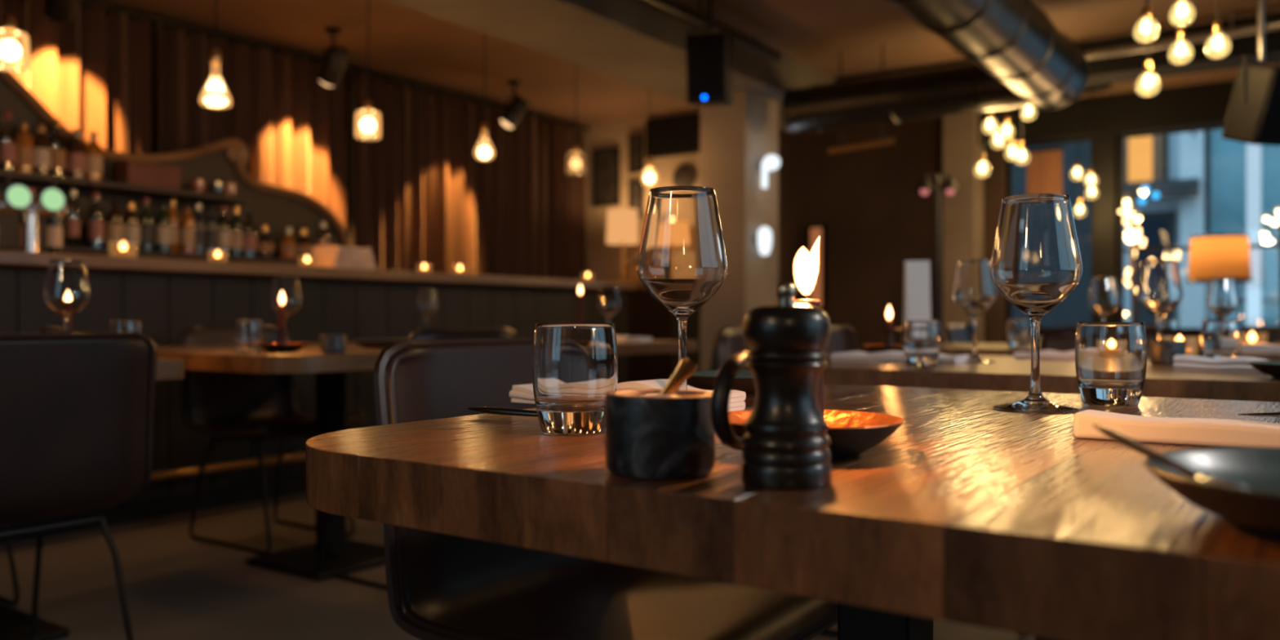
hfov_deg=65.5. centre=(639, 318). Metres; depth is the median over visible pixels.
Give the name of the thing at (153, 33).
wall
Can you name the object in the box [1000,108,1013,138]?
globe bulb
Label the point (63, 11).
spotlight
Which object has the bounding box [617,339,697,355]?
dining table
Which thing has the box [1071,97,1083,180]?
globe bulb
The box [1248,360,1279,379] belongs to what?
plate
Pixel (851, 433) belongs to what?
chamberstick
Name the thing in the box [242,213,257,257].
bottle
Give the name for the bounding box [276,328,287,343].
socket
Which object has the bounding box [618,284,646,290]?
countertop
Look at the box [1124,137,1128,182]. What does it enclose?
drape
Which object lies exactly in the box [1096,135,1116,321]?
pillar
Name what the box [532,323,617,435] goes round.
tumbler
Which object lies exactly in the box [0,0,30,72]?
pendant lamp
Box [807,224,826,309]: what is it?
panel light
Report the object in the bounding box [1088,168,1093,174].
socket
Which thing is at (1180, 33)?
socket
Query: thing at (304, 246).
bottle
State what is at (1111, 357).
tumbler
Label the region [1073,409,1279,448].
napkin
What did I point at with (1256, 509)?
plate
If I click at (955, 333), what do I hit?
dining chair
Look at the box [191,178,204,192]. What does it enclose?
tumbler
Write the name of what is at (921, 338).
tumbler
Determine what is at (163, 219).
bottle
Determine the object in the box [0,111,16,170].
bottle
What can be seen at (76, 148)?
bottle
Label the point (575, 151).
socket
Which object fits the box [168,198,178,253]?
bottle
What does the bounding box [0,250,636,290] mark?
countertop
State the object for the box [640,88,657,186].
pendant lamp
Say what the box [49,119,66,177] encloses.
bottle
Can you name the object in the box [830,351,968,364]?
napkin
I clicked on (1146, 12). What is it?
socket
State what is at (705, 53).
grille
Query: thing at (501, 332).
dining chair
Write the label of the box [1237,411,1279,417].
fork
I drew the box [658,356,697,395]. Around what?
scoop
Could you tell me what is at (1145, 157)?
shop window
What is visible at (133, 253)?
tealight holder
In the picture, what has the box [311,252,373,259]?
folded towel
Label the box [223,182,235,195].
tumbler
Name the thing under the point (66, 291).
wine glass
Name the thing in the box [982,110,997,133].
globe bulb
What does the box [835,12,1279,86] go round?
beam
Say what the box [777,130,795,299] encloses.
wall
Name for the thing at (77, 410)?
dining chair
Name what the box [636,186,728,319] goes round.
bowl
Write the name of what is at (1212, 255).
floor lamp
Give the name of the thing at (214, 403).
dining chair
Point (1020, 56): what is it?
ventilation duct
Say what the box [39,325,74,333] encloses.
chamberstick
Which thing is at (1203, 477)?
bowl
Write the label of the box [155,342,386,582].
dining table
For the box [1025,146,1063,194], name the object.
window blind
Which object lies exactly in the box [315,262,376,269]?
folded towel
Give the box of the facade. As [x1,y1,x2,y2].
[1124,133,1179,321]
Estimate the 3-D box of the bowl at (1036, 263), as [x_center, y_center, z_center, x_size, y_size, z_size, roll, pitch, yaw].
[0.445,-0.067,1.120,0.097,0.138,0.097,0,0,15]
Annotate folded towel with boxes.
[309,257,373,265]
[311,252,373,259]
[312,244,371,253]
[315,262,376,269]
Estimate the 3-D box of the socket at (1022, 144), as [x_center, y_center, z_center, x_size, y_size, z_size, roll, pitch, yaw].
[2.581,-1.163,6.726,0.034,0.055,0.034,0,0,35]
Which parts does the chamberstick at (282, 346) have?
handle, dish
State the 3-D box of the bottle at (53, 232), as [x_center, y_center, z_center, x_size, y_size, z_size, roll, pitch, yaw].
[-2.542,-0.405,4.319,0.062,0.316,0.062,0,0,35]
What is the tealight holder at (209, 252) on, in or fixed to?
on the bar counter at (169, 296)
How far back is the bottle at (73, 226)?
5.22 m
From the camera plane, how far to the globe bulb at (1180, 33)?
4.33 m
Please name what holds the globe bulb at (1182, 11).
hanging from the ceiling plate
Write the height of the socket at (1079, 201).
0.055 m
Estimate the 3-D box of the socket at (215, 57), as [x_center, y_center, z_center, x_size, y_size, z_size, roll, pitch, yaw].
[-1.853,-1.142,4.347,0.044,0.070,0.044,0,0,35]
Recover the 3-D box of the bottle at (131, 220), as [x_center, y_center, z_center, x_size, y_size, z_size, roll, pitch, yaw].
[-2.795,-0.501,5.471,0.088,0.268,0.088,0,0,35]
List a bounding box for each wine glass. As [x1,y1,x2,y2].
[43,259,90,333]
[271,276,302,342]
[415,287,437,328]
[597,285,620,342]
[636,186,728,389]
[952,258,996,363]
[989,193,1082,413]
[1088,276,1119,321]
[1137,259,1183,362]
[1206,277,1239,319]
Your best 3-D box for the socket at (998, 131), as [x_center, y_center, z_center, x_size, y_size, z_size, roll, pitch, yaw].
[2.379,-1.250,6.608,0.034,0.055,0.034,0,0,35]
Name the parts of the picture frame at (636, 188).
frame, frame rail, frame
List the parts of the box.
lid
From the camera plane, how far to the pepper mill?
0.60 m
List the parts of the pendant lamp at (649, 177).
lamp shade, cord, bulb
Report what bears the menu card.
on the dining table at (953, 348)
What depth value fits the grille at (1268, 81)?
4.27 m
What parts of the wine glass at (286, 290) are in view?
stem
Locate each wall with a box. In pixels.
[78,1,574,235]
[576,109,700,281]
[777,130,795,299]
[795,119,1005,352]
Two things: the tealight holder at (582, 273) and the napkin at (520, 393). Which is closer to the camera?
the napkin at (520, 393)
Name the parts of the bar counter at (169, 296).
panel, panel, panel, panel, kick plate, panel, foot rail, panel, panel, panel, panel, panel, panel, panel, panel, panel, panel, panel, panel, panel, panel, panel, panel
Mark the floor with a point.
(179, 586)
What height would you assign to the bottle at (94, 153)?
0.268 m
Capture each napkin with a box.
[509,378,746,411]
[616,335,652,341]
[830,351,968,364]
[1013,350,1075,360]
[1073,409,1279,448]
[1173,355,1270,373]
[1240,342,1279,352]
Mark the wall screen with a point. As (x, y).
(677, 135)
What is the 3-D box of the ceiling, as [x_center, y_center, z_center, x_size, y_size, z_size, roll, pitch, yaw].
[0.614,-1.962,3.955,8.900,0.150,11.800,0,0,35]
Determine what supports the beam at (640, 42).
attached to the ceiling
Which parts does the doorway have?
door glass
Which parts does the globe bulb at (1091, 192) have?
cord, bulb glass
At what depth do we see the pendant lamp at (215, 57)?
4.34 m
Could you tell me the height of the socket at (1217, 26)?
0.055 m
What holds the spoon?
on the plate at (1256, 509)
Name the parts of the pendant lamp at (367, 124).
lamp shade, cord, bulb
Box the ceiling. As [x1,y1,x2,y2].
[95,0,1279,136]
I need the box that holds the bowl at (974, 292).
[952,258,996,319]
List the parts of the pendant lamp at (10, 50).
cord, bulb, lamp shade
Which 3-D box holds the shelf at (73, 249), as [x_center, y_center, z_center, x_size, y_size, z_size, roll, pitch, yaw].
[-3.028,-0.352,5.144,0.220,0.030,3.850,0,0,35]
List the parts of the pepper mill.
knob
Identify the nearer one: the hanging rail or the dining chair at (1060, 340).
the dining chair at (1060, 340)
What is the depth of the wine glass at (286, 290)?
3.26 m
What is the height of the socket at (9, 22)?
0.070 m
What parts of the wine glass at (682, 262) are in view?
stem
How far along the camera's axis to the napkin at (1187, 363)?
1.88 m
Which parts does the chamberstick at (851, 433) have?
handle, dish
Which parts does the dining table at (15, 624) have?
plate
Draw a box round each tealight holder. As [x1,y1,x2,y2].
[107,241,138,257]
[207,249,227,262]
[297,255,315,266]
[416,263,431,272]
[452,264,467,274]
[581,272,594,280]
[1161,336,1199,355]
[1240,332,1267,343]
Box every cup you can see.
[320,334,346,353]
[604,388,715,479]
[1148,340,1186,364]
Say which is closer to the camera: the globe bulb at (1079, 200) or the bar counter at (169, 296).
the bar counter at (169, 296)
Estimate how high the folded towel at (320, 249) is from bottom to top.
0.034 m
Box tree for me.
[1118,187,1153,321]
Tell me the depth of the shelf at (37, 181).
5.40 m
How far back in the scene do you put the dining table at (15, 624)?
2.63 m
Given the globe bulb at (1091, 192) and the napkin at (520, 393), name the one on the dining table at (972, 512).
the napkin at (520, 393)
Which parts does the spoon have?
handle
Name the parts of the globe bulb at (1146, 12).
bulb glass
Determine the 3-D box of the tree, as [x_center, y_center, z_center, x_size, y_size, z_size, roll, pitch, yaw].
[3.763,-0.072,7.600,0.360,1.850,0.360,0,0,35]
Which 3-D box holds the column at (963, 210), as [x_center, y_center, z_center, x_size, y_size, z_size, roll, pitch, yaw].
[2.959,-0.517,9.108,0.280,2.740,0.300,0,0,35]
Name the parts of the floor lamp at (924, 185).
lamp shade, bulb, arm, bulb, lamp shade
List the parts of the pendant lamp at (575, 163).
bulb, lamp shade, cord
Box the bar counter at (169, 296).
[0,250,636,544]
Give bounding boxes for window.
[1005,138,1096,333]
[1116,126,1279,329]
[1124,134,1168,182]
[1179,130,1204,328]
[1204,128,1279,326]
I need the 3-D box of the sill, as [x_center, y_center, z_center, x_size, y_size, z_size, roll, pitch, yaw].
[5.462,0.493,7.742,5.050,0.720,0.150,0,0,35]
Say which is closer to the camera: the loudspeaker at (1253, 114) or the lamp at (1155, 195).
the loudspeaker at (1253, 114)
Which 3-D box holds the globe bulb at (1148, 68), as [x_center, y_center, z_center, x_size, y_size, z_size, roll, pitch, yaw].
[2.208,-1.426,4.326,0.096,0.922,0.096,0,0,35]
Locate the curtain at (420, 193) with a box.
[0,0,590,279]
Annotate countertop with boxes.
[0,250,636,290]
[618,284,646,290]
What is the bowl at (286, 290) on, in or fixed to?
on the wine glass at (286, 290)
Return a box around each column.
[700,89,777,370]
[942,112,983,342]
[1246,143,1261,326]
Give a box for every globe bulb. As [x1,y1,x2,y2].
[974,112,990,177]
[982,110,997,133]
[991,109,1005,148]
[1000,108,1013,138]
[1004,107,1019,159]
[1014,106,1029,164]
[1021,106,1035,119]
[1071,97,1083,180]
[1073,94,1085,217]
[1084,85,1097,186]
[1085,92,1097,199]
[1133,0,1159,42]
[1135,0,1159,96]
[1168,0,1195,26]
[1168,3,1193,64]
[1204,0,1231,58]
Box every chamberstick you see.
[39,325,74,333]
[261,324,307,352]
[711,349,904,459]
[862,327,944,352]
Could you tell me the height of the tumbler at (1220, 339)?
0.098 m
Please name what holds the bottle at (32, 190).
on the bar counter at (169, 296)
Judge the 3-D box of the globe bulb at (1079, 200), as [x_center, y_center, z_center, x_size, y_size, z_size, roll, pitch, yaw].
[3.674,-1.366,8.319,0.096,1.042,0.096,0,0,35]
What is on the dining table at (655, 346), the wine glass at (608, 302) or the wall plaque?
the wine glass at (608, 302)
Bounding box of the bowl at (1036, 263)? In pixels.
[989,193,1082,319]
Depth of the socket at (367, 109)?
5.02 m
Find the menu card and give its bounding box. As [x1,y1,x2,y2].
[897,260,930,344]
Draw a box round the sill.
[1004,332,1046,343]
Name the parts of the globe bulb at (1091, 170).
cord, bulb glass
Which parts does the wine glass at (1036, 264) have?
stem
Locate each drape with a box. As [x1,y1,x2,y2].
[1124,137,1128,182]
[1152,134,1163,180]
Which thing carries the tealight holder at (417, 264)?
on the bar counter at (169, 296)
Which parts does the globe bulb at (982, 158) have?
cord, bulb glass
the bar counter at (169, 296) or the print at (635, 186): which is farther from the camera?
the print at (635, 186)
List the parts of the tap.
spout, spout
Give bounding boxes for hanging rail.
[827,44,894,154]
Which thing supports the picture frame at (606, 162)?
attached to the wall at (603, 260)
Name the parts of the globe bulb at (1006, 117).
bulb glass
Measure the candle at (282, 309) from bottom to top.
0.182 m
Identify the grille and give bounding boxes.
[687,35,724,97]
[1257,70,1279,138]
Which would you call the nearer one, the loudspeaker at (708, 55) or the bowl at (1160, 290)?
the bowl at (1160, 290)
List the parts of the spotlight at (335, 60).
stem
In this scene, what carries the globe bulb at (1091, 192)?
hanging from the ceiling plate at (1095, 88)
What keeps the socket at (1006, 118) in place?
attached to the globe bulb at (1006, 117)
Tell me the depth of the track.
5.92 m
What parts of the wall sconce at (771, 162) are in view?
wall plate, lamp globe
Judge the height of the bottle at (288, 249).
0.206 m
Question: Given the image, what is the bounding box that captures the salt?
[642,394,677,396]
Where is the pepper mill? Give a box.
[741,282,831,490]
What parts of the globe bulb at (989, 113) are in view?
bulb glass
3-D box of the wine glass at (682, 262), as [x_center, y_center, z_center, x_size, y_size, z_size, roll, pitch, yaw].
[0.045,-0.017,1.060,0.097,0.239,0.097,0,0,32]
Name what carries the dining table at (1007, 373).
on the floor
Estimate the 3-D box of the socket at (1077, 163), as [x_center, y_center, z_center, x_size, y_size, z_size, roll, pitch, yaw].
[3.512,-1.234,8.000,0.034,0.055,0.034,0,0,35]
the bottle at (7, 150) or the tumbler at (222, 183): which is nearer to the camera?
the bottle at (7, 150)
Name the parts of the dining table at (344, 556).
plate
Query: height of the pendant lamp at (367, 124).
0.982 m
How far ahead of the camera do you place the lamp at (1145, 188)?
13.00 m
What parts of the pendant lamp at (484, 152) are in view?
lamp shade, cord, bulb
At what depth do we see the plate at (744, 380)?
1.31 m
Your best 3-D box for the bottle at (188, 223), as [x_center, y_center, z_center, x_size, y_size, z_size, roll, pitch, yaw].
[-2.603,-0.520,5.731,0.077,0.306,0.077,0,0,35]
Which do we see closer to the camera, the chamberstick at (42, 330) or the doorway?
the chamberstick at (42, 330)
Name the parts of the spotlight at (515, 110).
stem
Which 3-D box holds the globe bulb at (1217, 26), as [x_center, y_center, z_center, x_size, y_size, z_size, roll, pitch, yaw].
[2.438,-1.492,4.200,0.096,0.790,0.096,0,0,35]
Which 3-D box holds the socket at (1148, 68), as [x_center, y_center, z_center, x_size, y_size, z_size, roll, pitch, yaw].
[2.208,-1.089,4.326,0.034,0.055,0.034,0,0,35]
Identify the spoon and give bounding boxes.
[1092,423,1251,488]
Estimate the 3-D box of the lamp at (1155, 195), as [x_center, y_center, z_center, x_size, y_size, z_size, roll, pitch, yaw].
[6.711,-1.597,12.955,0.090,0.090,0.090,0,0,35]
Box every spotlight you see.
[43,0,77,23]
[316,26,349,86]
[500,80,528,128]
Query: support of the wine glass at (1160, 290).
on the dining table at (1007, 373)
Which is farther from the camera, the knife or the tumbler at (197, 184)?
the tumbler at (197, 184)
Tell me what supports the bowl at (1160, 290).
on the wine glass at (1160, 290)
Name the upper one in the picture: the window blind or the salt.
the window blind
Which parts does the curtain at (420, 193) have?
panel, panel, rail, panel, panel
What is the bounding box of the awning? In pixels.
[1124,177,1199,204]
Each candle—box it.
[63,315,72,329]
[278,302,285,328]
[577,293,582,323]
[794,283,820,308]
[884,317,893,328]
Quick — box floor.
[0,493,1035,639]
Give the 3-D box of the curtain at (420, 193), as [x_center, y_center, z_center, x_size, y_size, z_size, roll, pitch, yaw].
[-2.996,-0.510,6.070,0.219,2.686,8.760,0,0,35]
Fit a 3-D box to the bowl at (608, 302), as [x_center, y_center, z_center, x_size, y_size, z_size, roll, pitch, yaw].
[-0.133,-0.067,4.230,0.097,0.138,0.097,0,0,11]
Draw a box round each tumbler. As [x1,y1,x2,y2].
[108,320,142,333]
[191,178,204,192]
[211,181,223,194]
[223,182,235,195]
[234,320,262,353]
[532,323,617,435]
[902,320,940,367]
[1006,319,1029,347]
[1075,321,1146,407]
[1154,319,1180,328]
[1200,320,1241,358]
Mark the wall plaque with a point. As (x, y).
(684, 175)
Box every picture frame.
[593,146,620,207]
[628,133,644,173]
[628,179,644,217]
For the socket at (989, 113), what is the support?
attached to the globe bulb at (989, 113)
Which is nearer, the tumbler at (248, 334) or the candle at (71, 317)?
the candle at (71, 317)
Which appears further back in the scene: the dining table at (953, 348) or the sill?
the sill
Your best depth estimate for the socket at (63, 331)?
2.60 m
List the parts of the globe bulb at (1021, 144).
cord, bulb glass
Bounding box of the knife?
[467,406,537,417]
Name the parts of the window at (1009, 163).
frame, frame, frame, frame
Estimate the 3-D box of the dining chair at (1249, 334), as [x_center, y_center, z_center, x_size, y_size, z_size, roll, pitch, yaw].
[2.386,0.441,3.703,0.516,0.822,0.555,0,0,35]
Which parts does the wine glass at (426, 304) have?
stem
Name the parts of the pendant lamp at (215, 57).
lamp shade, cord, bulb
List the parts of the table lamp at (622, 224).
lamp shade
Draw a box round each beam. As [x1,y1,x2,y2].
[387,0,835,130]
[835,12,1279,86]
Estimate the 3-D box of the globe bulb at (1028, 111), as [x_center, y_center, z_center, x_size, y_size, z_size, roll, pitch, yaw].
[2.602,-1.606,6.667,0.096,0.562,0.096,0,0,35]
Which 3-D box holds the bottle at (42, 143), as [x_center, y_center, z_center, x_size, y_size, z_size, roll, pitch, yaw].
[-3.058,-0.856,5.085,0.088,0.268,0.088,0,0,-22]
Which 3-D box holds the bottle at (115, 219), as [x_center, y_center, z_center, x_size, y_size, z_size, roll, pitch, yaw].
[-2.838,-0.501,5.385,0.088,0.268,0.088,0,0,35]
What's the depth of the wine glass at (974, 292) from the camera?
2.28 m
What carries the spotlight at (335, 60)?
attached to the ceiling
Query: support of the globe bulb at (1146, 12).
hanging from the ceiling plate
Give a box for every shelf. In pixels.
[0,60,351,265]
[0,169,251,204]
[0,242,309,265]
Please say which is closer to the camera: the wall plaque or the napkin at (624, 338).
the napkin at (624, 338)
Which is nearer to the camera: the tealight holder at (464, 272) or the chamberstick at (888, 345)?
the chamberstick at (888, 345)
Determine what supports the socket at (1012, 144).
attached to the globe bulb at (1012, 144)
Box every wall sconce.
[753,226,772,255]
[756,155,780,188]
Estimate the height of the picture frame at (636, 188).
0.350 m
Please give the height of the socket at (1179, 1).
0.055 m
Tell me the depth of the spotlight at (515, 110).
7.88 m
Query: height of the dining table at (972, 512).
0.750 m
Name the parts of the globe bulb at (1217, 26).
cord, bulb glass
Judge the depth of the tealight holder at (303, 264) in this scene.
4.89 m
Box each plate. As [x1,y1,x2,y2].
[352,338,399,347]
[686,369,755,395]
[1080,83,1112,93]
[1142,447,1279,539]
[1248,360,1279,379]
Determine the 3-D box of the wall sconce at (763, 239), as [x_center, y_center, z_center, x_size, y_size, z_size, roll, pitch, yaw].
[0.881,-0.549,7.093,0.121,0.205,0.101,0,0,35]
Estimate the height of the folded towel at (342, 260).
0.033 m
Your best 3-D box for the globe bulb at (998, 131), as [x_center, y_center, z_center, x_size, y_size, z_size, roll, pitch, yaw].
[2.379,-1.506,6.608,0.096,0.762,0.096,0,0,35]
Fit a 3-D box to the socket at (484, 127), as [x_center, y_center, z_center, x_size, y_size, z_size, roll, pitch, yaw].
[-0.895,-1.087,5.728,0.044,0.070,0.044,0,0,35]
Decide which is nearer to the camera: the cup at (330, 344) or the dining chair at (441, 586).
the dining chair at (441, 586)
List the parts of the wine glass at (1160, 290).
stem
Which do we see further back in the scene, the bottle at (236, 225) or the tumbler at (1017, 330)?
the bottle at (236, 225)
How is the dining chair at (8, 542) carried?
on the floor
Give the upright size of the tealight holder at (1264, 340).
0.064 m
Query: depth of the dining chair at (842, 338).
4.21 m
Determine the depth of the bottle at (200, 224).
5.78 m
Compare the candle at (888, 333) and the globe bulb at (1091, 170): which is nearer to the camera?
the candle at (888, 333)
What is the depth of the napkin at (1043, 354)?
2.44 m
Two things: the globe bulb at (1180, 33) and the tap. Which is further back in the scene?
the globe bulb at (1180, 33)
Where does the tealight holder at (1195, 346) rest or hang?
on the dining table at (1007, 373)
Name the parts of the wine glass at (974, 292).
stem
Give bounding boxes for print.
[595,150,616,204]
[631,136,640,170]
[631,182,640,214]
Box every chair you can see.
[0,331,156,639]
[0,524,19,605]
[178,325,366,554]
[305,327,516,589]
[373,337,837,639]
[617,284,700,386]
[709,325,742,370]
[715,328,837,635]
[823,324,858,355]
[945,323,978,342]
[1039,328,1203,359]
[1062,324,1154,328]
[1240,325,1279,345]
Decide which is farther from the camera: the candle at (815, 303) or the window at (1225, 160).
the window at (1225, 160)
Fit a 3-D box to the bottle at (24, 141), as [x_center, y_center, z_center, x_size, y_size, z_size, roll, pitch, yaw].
[-3.115,-0.856,5.033,0.088,0.268,0.088,0,0,35]
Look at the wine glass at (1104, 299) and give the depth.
3.28 m
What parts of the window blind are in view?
rail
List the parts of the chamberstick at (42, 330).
handle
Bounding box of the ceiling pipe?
[1082,10,1279,60]
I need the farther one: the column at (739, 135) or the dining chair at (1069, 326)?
the column at (739, 135)
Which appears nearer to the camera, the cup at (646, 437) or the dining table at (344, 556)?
the cup at (646, 437)
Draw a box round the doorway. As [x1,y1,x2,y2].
[1133,210,1175,325]
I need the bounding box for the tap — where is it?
[0,177,67,252]
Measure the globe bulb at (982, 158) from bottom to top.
0.970 m
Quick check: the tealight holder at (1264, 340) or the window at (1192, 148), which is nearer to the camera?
the tealight holder at (1264, 340)
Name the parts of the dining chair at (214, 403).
sled leg, sled leg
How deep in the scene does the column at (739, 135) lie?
7.11 m
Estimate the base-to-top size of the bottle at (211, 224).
0.306 m
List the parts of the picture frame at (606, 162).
frame, frame rail, frame rail, frame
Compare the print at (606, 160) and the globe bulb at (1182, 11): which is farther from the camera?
the print at (606, 160)
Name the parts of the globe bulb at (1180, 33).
bulb glass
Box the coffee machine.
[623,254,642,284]
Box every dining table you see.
[0,358,184,639]
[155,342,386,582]
[305,383,1279,639]
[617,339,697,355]
[739,354,1279,639]
[868,342,1279,360]
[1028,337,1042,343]
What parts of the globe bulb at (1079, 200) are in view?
cord, bulb glass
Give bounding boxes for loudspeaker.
[685,0,733,106]
[1221,0,1279,146]
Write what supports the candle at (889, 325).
in the chamberstick at (888, 345)
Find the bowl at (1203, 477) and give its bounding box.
[1191,474,1251,488]
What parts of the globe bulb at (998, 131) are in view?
cord, bulb glass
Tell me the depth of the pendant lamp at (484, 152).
5.72 m
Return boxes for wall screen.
[644,111,700,158]
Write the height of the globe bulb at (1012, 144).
0.794 m
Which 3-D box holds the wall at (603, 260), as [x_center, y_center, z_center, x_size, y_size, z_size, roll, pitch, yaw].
[0.042,-0.517,9.403,1.550,2.740,0.100,0,0,35]
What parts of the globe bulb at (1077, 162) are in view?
cord, bulb glass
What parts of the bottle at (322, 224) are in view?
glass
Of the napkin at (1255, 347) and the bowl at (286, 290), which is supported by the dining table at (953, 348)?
the napkin at (1255, 347)
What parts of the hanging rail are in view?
cord, cord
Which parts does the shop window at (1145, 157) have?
lit pane, frame post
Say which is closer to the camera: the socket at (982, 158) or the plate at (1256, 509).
the plate at (1256, 509)
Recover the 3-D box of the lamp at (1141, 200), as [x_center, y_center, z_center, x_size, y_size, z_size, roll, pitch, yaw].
[6.580,-1.537,13.046,0.090,0.090,0.090,0,0,35]
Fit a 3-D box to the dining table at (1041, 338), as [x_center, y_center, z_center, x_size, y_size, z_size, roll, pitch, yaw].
[2.846,0.478,4.628,2.000,0.750,0.850,0,0,35]
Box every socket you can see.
[2,15,16,36]
[62,329,74,333]
[210,48,221,65]
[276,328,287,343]
[363,99,372,114]
[480,122,488,135]
[572,143,579,155]
[646,156,652,167]
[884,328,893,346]
[979,153,985,163]
[987,110,992,119]
[995,124,1000,133]
[1004,115,1008,124]
[1009,137,1015,146]
[1019,142,1024,150]
[1075,160,1079,168]
[1077,198,1081,205]
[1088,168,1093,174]
[1142,4,1151,19]
[1143,60,1152,74]
[1176,27,1185,42]
[1177,0,1186,3]
[1213,21,1222,35]
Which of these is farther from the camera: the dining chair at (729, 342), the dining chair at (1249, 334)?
the dining chair at (1249, 334)
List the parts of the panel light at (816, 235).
panel, lit panel, lamp shade, panel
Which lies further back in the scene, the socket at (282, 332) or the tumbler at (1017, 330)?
the tumbler at (1017, 330)
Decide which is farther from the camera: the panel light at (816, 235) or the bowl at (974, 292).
the panel light at (816, 235)
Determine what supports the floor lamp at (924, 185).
on the floor
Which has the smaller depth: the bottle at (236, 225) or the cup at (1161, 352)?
the cup at (1161, 352)
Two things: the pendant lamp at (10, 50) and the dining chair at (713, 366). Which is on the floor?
the dining chair at (713, 366)
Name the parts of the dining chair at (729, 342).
sled leg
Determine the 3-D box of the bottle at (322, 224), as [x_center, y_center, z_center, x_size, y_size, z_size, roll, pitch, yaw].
[-2.075,-0.501,6.521,0.088,0.268,0.088,0,0,35]
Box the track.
[643,0,781,61]
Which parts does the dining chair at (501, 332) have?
sled leg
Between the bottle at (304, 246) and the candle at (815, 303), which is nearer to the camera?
the candle at (815, 303)
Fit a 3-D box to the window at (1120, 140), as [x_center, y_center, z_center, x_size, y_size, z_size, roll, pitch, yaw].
[5.193,-0.737,7.899,2.570,1.740,0.060,0,0,35]
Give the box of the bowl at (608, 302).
[597,285,620,318]
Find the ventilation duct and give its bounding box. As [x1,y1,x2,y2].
[782,0,1088,134]
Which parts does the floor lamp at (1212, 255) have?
lamp shade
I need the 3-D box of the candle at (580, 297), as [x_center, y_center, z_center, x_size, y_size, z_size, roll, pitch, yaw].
[-0.246,-0.021,4.102,0.022,0.238,0.022,0,0,35]
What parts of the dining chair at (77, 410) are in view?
sled leg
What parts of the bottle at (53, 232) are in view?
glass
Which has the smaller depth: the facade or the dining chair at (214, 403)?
the dining chair at (214, 403)
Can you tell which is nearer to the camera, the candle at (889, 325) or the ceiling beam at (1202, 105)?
the candle at (889, 325)
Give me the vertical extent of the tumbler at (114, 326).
0.098 m
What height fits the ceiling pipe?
0.172 m
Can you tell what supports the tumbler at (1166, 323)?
on the dining table at (953, 348)
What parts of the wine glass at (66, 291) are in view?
stem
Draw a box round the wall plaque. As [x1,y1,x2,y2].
[672,164,695,186]
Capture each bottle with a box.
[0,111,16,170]
[13,121,33,173]
[18,187,39,251]
[32,123,51,175]
[45,187,62,253]
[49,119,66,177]
[66,128,85,178]
[66,187,79,247]
[84,131,102,181]
[88,191,104,248]
[106,200,124,249]
[123,202,140,250]
[139,196,154,251]
[155,198,170,252]
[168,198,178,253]
[180,200,195,253]
[193,202,205,253]
[204,204,217,254]
[217,204,231,255]
[230,206,243,256]
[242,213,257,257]
[257,225,274,257]
[279,226,297,259]
[296,228,313,260]
[315,221,330,253]
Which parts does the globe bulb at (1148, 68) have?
cord, bulb glass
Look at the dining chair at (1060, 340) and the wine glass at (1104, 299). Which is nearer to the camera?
the dining chair at (1060, 340)
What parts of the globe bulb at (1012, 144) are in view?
bulb glass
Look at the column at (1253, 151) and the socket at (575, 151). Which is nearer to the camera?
the socket at (575, 151)
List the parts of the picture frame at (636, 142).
frame, frame rail, frame rail, frame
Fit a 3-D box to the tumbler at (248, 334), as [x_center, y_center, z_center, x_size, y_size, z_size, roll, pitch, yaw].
[-1.145,0.054,2.912,0.077,0.098,0.077,0,0,-7]
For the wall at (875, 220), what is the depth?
9.83 m
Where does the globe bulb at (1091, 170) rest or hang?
hanging from the ceiling plate at (1095, 88)
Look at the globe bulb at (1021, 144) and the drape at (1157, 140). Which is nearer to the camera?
the globe bulb at (1021, 144)
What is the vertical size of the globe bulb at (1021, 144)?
0.850 m
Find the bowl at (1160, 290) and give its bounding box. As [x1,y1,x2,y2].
[1137,259,1183,319]
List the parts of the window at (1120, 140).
frame, frame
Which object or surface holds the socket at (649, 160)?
attached to the pendant lamp at (649, 177)
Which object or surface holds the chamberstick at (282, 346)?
on the dining table at (344, 556)
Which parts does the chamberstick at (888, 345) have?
dish, handle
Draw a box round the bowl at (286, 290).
[271,276,302,318]
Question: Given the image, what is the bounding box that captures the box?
[114,160,181,189]
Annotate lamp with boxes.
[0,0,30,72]
[199,0,231,108]
[355,0,381,140]
[474,33,494,160]
[565,63,586,175]
[605,208,639,282]
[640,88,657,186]
[913,173,961,327]
[1137,197,1146,204]
[1142,185,1149,192]
[1151,191,1159,199]
[1186,234,1253,319]
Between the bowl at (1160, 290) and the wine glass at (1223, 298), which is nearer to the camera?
the bowl at (1160, 290)
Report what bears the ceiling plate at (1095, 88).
attached to the ceiling
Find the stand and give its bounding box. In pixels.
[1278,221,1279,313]
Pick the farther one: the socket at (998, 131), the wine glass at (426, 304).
the socket at (998, 131)

